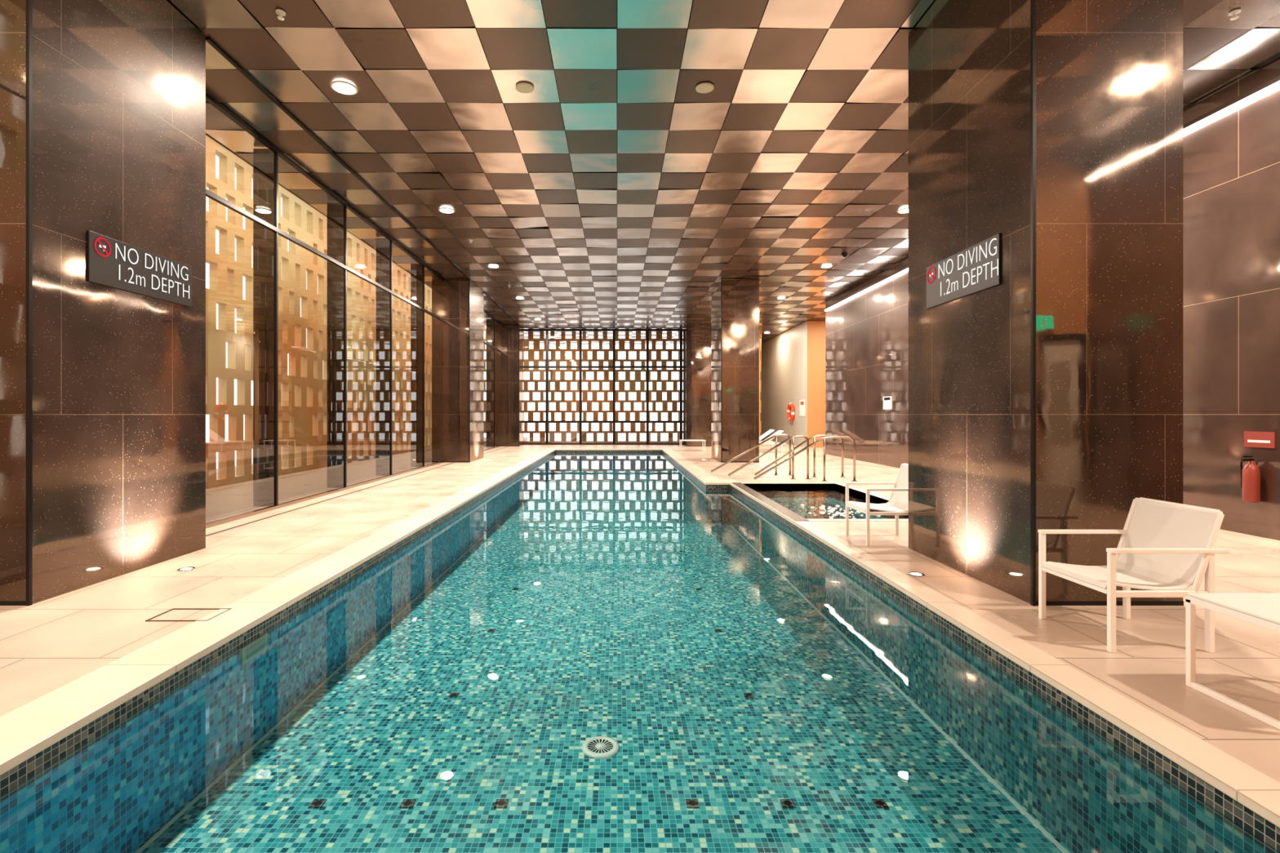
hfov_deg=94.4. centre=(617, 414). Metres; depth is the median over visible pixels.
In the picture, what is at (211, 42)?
trim
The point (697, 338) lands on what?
column
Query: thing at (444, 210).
recessed light
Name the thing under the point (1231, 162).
wall
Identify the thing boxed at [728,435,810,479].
pool handrail
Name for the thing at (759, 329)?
wall
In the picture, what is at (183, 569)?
uplight
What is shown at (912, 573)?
uplight
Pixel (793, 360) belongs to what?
wall
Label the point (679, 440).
side table
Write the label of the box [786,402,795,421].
life ring
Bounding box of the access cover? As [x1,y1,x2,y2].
[145,608,231,621]
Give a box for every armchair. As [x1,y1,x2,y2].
[844,462,908,546]
[1038,497,1229,653]
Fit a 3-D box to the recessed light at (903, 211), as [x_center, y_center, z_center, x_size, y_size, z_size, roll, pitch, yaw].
[5.600,-3.953,11.480,0.300,0.018,0.300,0,0,0]
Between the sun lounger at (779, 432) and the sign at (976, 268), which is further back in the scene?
the sun lounger at (779, 432)
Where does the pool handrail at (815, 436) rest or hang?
on the floor
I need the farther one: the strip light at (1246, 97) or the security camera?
the security camera
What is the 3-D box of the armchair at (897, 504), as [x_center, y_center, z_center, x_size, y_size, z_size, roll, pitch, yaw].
[3.000,0.982,6.600,0.700,0.836,0.612,0,0,0]
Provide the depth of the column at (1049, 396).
4.34 m
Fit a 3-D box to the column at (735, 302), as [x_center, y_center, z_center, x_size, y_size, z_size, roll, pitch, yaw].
[3.595,-1.282,18.201,1.111,5.364,1.846,0,0,0]
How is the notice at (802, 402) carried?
attached to the wall at (793, 360)
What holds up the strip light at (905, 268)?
attached to the wall at (1231, 162)
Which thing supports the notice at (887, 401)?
attached to the wall at (1231, 162)
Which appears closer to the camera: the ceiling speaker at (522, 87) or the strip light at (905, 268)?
the ceiling speaker at (522, 87)
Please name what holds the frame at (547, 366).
on the floor
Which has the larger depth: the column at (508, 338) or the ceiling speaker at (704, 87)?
the column at (508, 338)
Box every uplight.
[177,566,195,571]
[906,571,924,576]
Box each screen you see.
[205,135,431,492]
[483,324,761,443]
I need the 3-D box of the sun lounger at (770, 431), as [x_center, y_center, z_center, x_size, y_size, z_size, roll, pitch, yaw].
[5.290,0.998,23.425,1.900,0.805,0.646,0,0,0]
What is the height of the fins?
5.326 m
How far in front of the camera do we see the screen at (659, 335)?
28.70 m
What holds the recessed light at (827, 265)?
in the ceiling
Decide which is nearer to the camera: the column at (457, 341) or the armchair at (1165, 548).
the armchair at (1165, 548)
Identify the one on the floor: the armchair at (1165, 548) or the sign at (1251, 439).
the armchair at (1165, 548)
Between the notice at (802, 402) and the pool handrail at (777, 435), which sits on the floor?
the pool handrail at (777, 435)
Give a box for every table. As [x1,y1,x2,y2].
[679,440,706,451]
[1185,593,1279,729]
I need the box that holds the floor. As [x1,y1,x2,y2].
[0,439,1279,782]
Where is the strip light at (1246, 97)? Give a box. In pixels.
[1182,75,1279,133]
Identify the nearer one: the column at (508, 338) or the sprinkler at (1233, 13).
the sprinkler at (1233, 13)
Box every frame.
[205,92,502,528]
[523,328,683,444]
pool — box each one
[0,448,1279,852]
[731,482,908,521]
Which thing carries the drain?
on the floor
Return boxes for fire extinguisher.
[1240,455,1261,502]
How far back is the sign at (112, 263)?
5.29 m
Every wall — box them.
[205,437,527,519]
[759,328,759,436]
[760,320,825,447]
[825,57,1279,540]
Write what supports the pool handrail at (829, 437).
on the floor
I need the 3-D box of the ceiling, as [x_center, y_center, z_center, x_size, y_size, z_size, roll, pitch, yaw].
[2.660,-4.067,16.286,17.080,0.219,34.936,0,0,0]
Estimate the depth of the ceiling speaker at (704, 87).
7.16 m
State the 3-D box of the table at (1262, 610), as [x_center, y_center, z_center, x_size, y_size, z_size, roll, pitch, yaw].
[3.240,1.161,2.812,0.600,0.478,0.500,0,0,0]
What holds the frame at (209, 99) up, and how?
on the floor
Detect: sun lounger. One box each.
[759,429,775,450]
[759,430,786,452]
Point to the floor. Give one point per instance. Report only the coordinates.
(46, 646)
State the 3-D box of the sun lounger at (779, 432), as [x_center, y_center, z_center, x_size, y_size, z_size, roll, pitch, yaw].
[5.290,0.998,22.165,1.900,0.805,0.646,0,0,0]
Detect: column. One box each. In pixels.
[0,0,205,605]
[431,279,483,462]
[494,324,523,446]
[683,324,711,446]
[711,278,759,462]
[908,0,1183,605]
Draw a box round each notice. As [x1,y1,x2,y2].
[800,400,804,416]
[883,395,892,409]
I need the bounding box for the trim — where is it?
[205,37,519,324]
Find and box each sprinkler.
[275,8,285,20]
[1227,8,1240,20]
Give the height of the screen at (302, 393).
7.100 m
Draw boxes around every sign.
[87,230,191,306]
[926,233,1000,308]
[1244,431,1275,448]
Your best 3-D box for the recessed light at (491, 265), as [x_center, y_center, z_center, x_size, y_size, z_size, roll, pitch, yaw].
[-3.304,-3.953,15.820,0.300,0.018,0.300,0,0,0]
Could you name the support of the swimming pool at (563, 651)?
in the floor
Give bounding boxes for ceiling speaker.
[515,82,533,93]
[695,82,714,93]
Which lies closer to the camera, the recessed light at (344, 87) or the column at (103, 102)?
the column at (103, 102)
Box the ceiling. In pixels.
[166,0,1279,345]
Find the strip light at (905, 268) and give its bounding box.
[824,265,908,311]
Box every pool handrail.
[711,434,791,475]
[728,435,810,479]
[753,435,857,481]
[754,435,844,477]
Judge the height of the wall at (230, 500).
0.290 m
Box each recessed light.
[330,80,357,95]
[438,207,454,213]
[488,264,498,268]
[820,264,832,268]
[897,207,908,213]
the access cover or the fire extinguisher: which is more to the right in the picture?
the fire extinguisher
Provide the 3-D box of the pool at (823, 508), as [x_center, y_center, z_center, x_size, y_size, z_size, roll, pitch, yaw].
[3.454,1.711,9.940,2.249,0.638,4.396,0,0,0]
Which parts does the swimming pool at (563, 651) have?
skimmer plate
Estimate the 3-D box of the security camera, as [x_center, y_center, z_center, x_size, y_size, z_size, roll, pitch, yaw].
[5.600,-3.918,14.560,0.140,0.100,0.140,0,0,0]
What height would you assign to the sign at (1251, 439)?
0.182 m
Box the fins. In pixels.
[253,148,493,506]
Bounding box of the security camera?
[841,252,847,257]
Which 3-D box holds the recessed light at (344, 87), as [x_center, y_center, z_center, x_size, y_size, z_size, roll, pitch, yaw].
[-3.304,-3.953,7.168,0.300,0.018,0.300,0,0,0]
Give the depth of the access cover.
4.20 m
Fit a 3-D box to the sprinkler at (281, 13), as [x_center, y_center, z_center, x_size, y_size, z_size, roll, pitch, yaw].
[-3.318,-3.937,5.838,0.090,0.062,0.090,0,0,0]
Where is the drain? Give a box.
[205,446,507,536]

